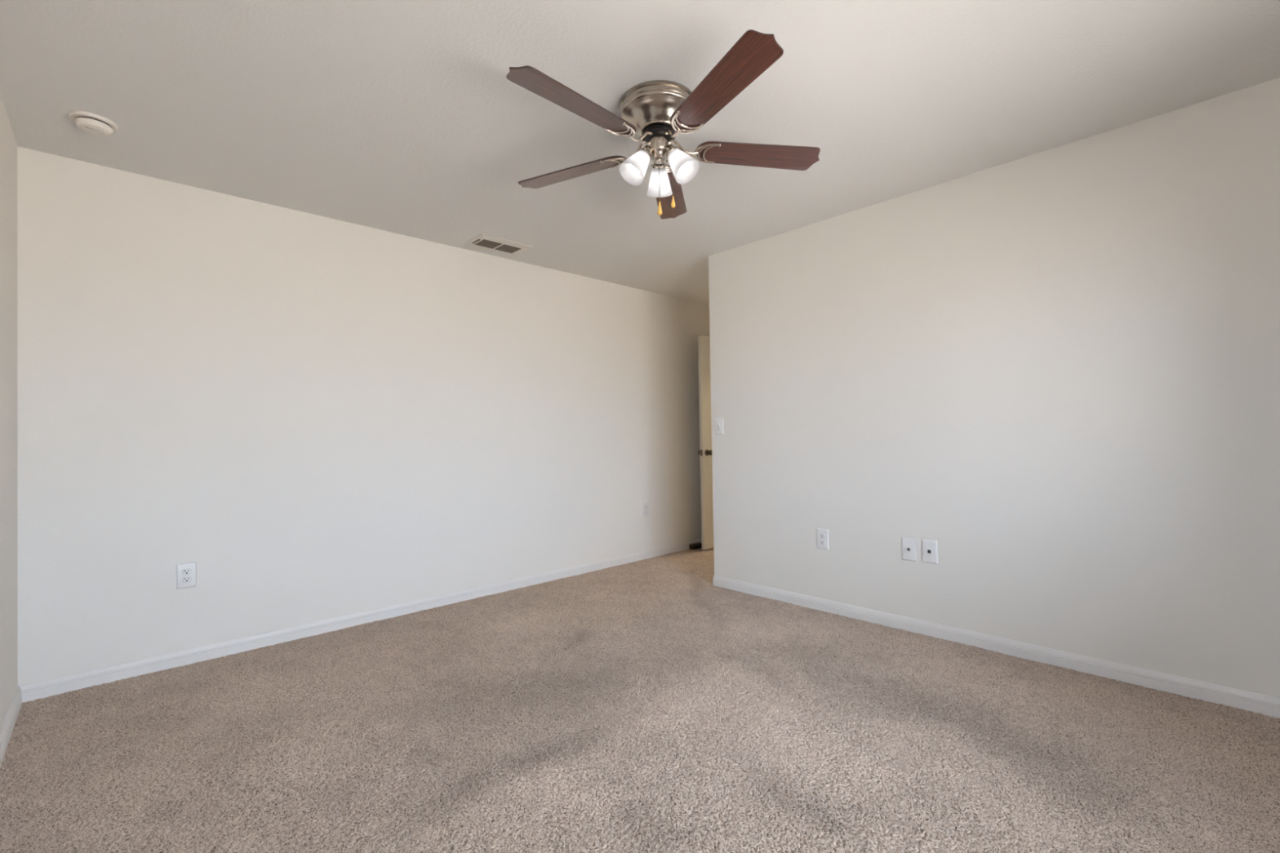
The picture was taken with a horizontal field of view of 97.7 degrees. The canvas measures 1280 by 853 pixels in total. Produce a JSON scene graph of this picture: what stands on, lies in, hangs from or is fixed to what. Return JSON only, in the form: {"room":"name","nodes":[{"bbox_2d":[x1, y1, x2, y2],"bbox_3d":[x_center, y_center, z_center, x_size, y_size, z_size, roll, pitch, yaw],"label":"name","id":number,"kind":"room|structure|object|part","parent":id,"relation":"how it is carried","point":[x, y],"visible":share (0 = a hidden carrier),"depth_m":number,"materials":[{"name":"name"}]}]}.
{"room":"empty bedroom","nodes":[
{"label":"empty bedroom","id":0,"kind":"room"},
{"bbox_2d":[0,92,17,730],"bbox_3d":[-1.206,-0.058,0.757,0.120,2.460,4.795,0,-1,-43],"label":"wall","id":1,"kind":"structure","parent":0,"point":[8,146],"depth_m":2.23,"materials":[{"name":"paint"}]},
{"bbox_2d":[0,685,22,767],"bbox_3d":[-1.137,1.120,0.786,0.014,0.083,4.555,0,-1,-43],"label":"baseboard","id":2,"kind":"structure","parent":1,"relation":"attached to","point":[7,727],"depth_m":2.17,"materials":[{"name":"white paint"}]},
{"bbox_2d":[17,146,710,685],"bbox_3d":[-0.936,-0.012,4.233,5.295,2.460,0.120,0,-1,-43],"label":"wall","id":3,"kind":"structure","parent":0,"point":[328,418],"depth_m":3.17,"materials":[{"name":"paint"}]},
{"bbox_2d":[176,561,196,589],"bbox_3d":[-2.296,0.754,2.832,0.079,0.125,0.008,0,-1,-43],"label":"wall outlet","id":4,"kind":"object","parent":3,"relation":"attached to","point":[186,573],"visible":1,"depth_m":2.83,"materials":[{"name":"white plastic"}]},
{"bbox_2d":[182,576,191,582],"bbox_3d":[-2.294,0.773,2.830,0.034,0.028,0.003,0,-1,-43],"label":"socket","id":5,"kind":"object","parent":4,"relation":"attached to","point":[184,579],"depth_m":2.83,"materials":[{"name":"white plastic"}]},
{"bbox_2d":[182,568,191,574],"bbox_3d":[-2.295,0.734,2.831,0.034,0.028,0.003,0,-1,-43],"label":"socket","id":6,"kind":"object","parent":4,"relation":"attached to","point":[184,571],"depth_m":2.83,"materials":[{"name":"white plastic"}]},
{"bbox_2d":[19,538,702,702],"bbox_3d":[-0.826,1.165,4.208,5.175,0.083,0.014,0,-1,-43],"label":"baseboard","id":7,"kind":"structure","parent":3,"relation":"attached to","point":[32,691],"depth_m":3.15,"materials":[{"name":"white paint"}]},
{"bbox_2d":[642,502,648,516],"bbox_3d":[0.056,0.750,5.061,0.079,0.125,0.008,0,-1,-43],"label":"wall outlet","id":8,"kind":"object","parent":3,"relation":"attached to","point":[645,505],"visible":1,"depth_m":5.05,"materials":[{"name":"white plastic"}]},
{"bbox_2d":[0,547,1279,852],"bbox_3d":[0.959,1.159,3.284,6.695,0.023,5.500,0,-1,-43],"label":"floor","id":9,"kind":"structure","parent":0,"point":[649,705],"depth_m":2.02,"materials":[{"name":"carpet"}]},
{"bbox_2d":[688,542,702,550],"bbox_3d":[0.550,1.171,5.457,0.150,0.050,0.052,0,-1,-43],"label":"door stop","id":10,"kind":"object","parent":9,"relation":"on","point":[698,545],"visible":0.81,"depth_m":5.42,"materials":[{"name":"black rubber"}]},
{"bbox_2d":[0,0,1279,305],"bbox_3d":[0.960,-1.337,3.348,6.835,0.100,5.520,0,-1,-43],"label":"ceiling","id":11,"kind":"structure","parent":0,"point":[406,117],"depth_m":2.16,"materials":[{"name":"white paint"}]},
{"bbox_2d":[68,111,118,136],"bbox_3d":[-2.231,-1.227,2.285,0.145,0.043,0.145,0,-1,-43],"label":"smoke detector","id":12,"kind":"object","parent":11,"relation":"attached to","point":[89,122],"visible":1,"depth_m":2.26,"materials":[{"name":"white plastic"}]},
{"bbox_2d":[463,233,532,256],"bbox_3d":[-0.973,-1.239,3.843,0.384,0.014,0.264,0,-1,-43],"label":"ceiling vent","id":13,"kind":"object","parent":11,"relation":"in","point":[485,242],"visible":1,"depth_m":3.82,"materials":[{"name":"white metal"}]},
{"bbox_2d":[506,29,820,219],"bbox_3d":[0.041,-1.058,2.187,1.259,0.462,1.299,0,-1,-43],"label":"ceiling fan","id":14,"kind":"object","parent":11,"relation":"hanging from","point":[658,111],"visible":1,"depth_m":2.13,"materials":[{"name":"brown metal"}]},
{"bbox_3d":[-0.220,-1.114,1.932,0.532,0.006,0.137,1,9,-45],"label":"blade","id":15,"kind":"part","parent":14,"relation":"part of","materials":[{"name":"brown wood"}]},
{"bbox_3d":[-0.298,-1.095,2.416,0.532,0.006,0.137,-2,10,27],"label":"blade","id":16,"kind":"part","parent":14,"relation":"part of","materials":[{"name":"brown wood"}]},
{"bbox_3d":[-0.018,-1.016,2.179,0.130,0.140,0.107,-1,-1,-27],"label":"lamp shade","id":17,"kind":"part","parent":14,"relation":"part of","materials":[{"name":"white glass"}]},
{"bbox_3d":[-0.008,-1.027,2.184,0.071,0.081,0.056,-1,-1,-27],"label":"light bulb","id":18,"kind":"part","parent":14,"relation":"part of","materials":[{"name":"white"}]},
{"bbox_3d":[0.075,-0.983,2.193,0.003,0.207,0.003,0,-1,-43],"label":"pull chain","id":19,"kind":"part","parent":14,"relation":"part of","materials":[{"name":"silver metal"}]},
{"bbox_3d":[0.081,-1.016,2.333,0.107,0.140,0.130,-1,-1,3],"label":"lamp shade","id":20,"kind":"part","parent":14,"relation":"part of","materials":[{"name":"white glass"}]},
{"bbox_3d":[0.138,-1.094,2.641,0.137,0.006,0.532,-13,-4,8],"label":"blade","id":21,"kind":"part","parent":14,"relation":"part of","materials":[{"name":"brown wood"}]},
{"bbox_3d":[0.165,-1.020,2.170,0.130,0.140,0.107,-2,-1,33],"label":"lamp shade","id":22,"kind":"part","parent":14,"relation":"part of","materials":[{"name":"white glass"}]},
{"bbox_3d":[0.155,-1.030,2.176,0.071,0.081,0.056,-2,-1,33],"label":"light bulb","id":23,"kind":"part","parent":14,"relation":"part of","materials":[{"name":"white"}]},
{"bbox_3d":[0.266,-1.125,1.858,0.137,0.006,0.532,12,-8,-26],"label":"blade","id":24,"kind":"part","parent":14,"relation":"part of","materials":[{"name":"brown wood"}]},
{"bbox_3d":[0.487,-1.112,2.296,0.532,0.006,0.137,-1,-12,-9],"label":"blade","id":25,"kind":"part","parent":14,"relation":"part of","materials":[{"name":"brown wood"}]},
{"bbox_2d":[708,77,1279,697],"bbox_3d":[2.383,-0.081,3.386,1.641,2.460,3.673,0,-1,-43],"label":"wall","id":26,"kind":"structure","parent":0,"point":[1057,370],"depth_m":2.69,"materials":[{"name":"paint"}]},
{"bbox_2d":[715,417,724,434],"bbox_3d":[0.576,-0.003,4.090,0.015,0.125,0.079,0,-1,-43],"label":"light switch","id":27,"kind":"object","parent":26,"relation":"attached to","point":[719,428],"visible":1,"depth_m":4.08,"materials":[{"name":"white plastic"}]},
{"bbox_2d":[816,528,828,549],"bbox_3d":[1.142,0.703,3.500,0.008,0.125,0.079,0,-1,-43],"label":"wall outlet","id":28,"kind":"object","parent":26,"relation":"attached to","point":[822,534],"visible":1,"depth_m":3.50,"materials":[{"name":"white plastic"}]},
{"bbox_2d":[819,533,824,537],"bbox_3d":[1.140,0.684,3.498,0.003,0.028,0.034,0,-1,-43],"label":"socket","id":29,"kind":"object","parent":28,"relation":"attached to","point":[821,535],"depth_m":3.50,"materials":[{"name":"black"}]},
{"bbox_2d":[819,539,825,544],"bbox_3d":[1.141,0.723,3.498,0.003,0.028,0.034,0,-1,-43],"label":"socket","id":30,"kind":"object","parent":28,"relation":"attached to","point":[821,541],"depth_m":3.50,"materials":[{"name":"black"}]},
{"bbox_2d":[901,537,916,561],"bbox_3d":[1.498,0.686,3.119,0.016,0.125,0.079,0,-1,-43],"label":"plate","id":31,"kind":"object","parent":26,"relation":"attached to","point":[908,544],"visible":1,"depth_m":3.12,"materials":[{"name":"white plastic"}]},
{"bbox_2d":[921,538,937,564],"bbox_3d":[1.575,0.680,3.043,0.008,0.125,0.079,0,-1,-43],"label":"data plate","id":32,"kind":"object","parent":26,"relation":"attached to","point":[929,548],"visible":1,"depth_m":3.04,"materials":[{"name":"white plastic"}]},
{"bbox_2d":[712,574,1279,718],"bbox_3d":[2.352,1.099,3.413,1.656,0.083,3.568,0,-1,-43],"label":"baseboard","id":33,"kind":"structure","parent":26,"relation":"attached to","point":[1264,704],"depth_m":2.67,"materials":[{"name":"white paint"}]},
{"bbox_3d":[1.383,-0.029,5.722,0.120,2.460,2.600,0,-1,-43],"label":"wall","id":34,"kind":"structure","parent":0,"visible":0},
{"bbox_2d":[697,335,713,550],"bbox_3d":[0.864,0.149,5.600,0.773,2.046,0.159,0,-1,-43],"label":"door","id":35,"kind":"structure","parent":34,"relation":"in","point":[704,451],"depth_m":5.36,"materials":[{"name":"beige paint"}]},
{"bbox_3d":[0.664,0.250,5.340,0.064,0.064,0.062,0,-1,-43],"label":"knob","id":36,"kind":"part","parent":35,"relation":"part of","materials":[{"name":"brown"}]}
]}

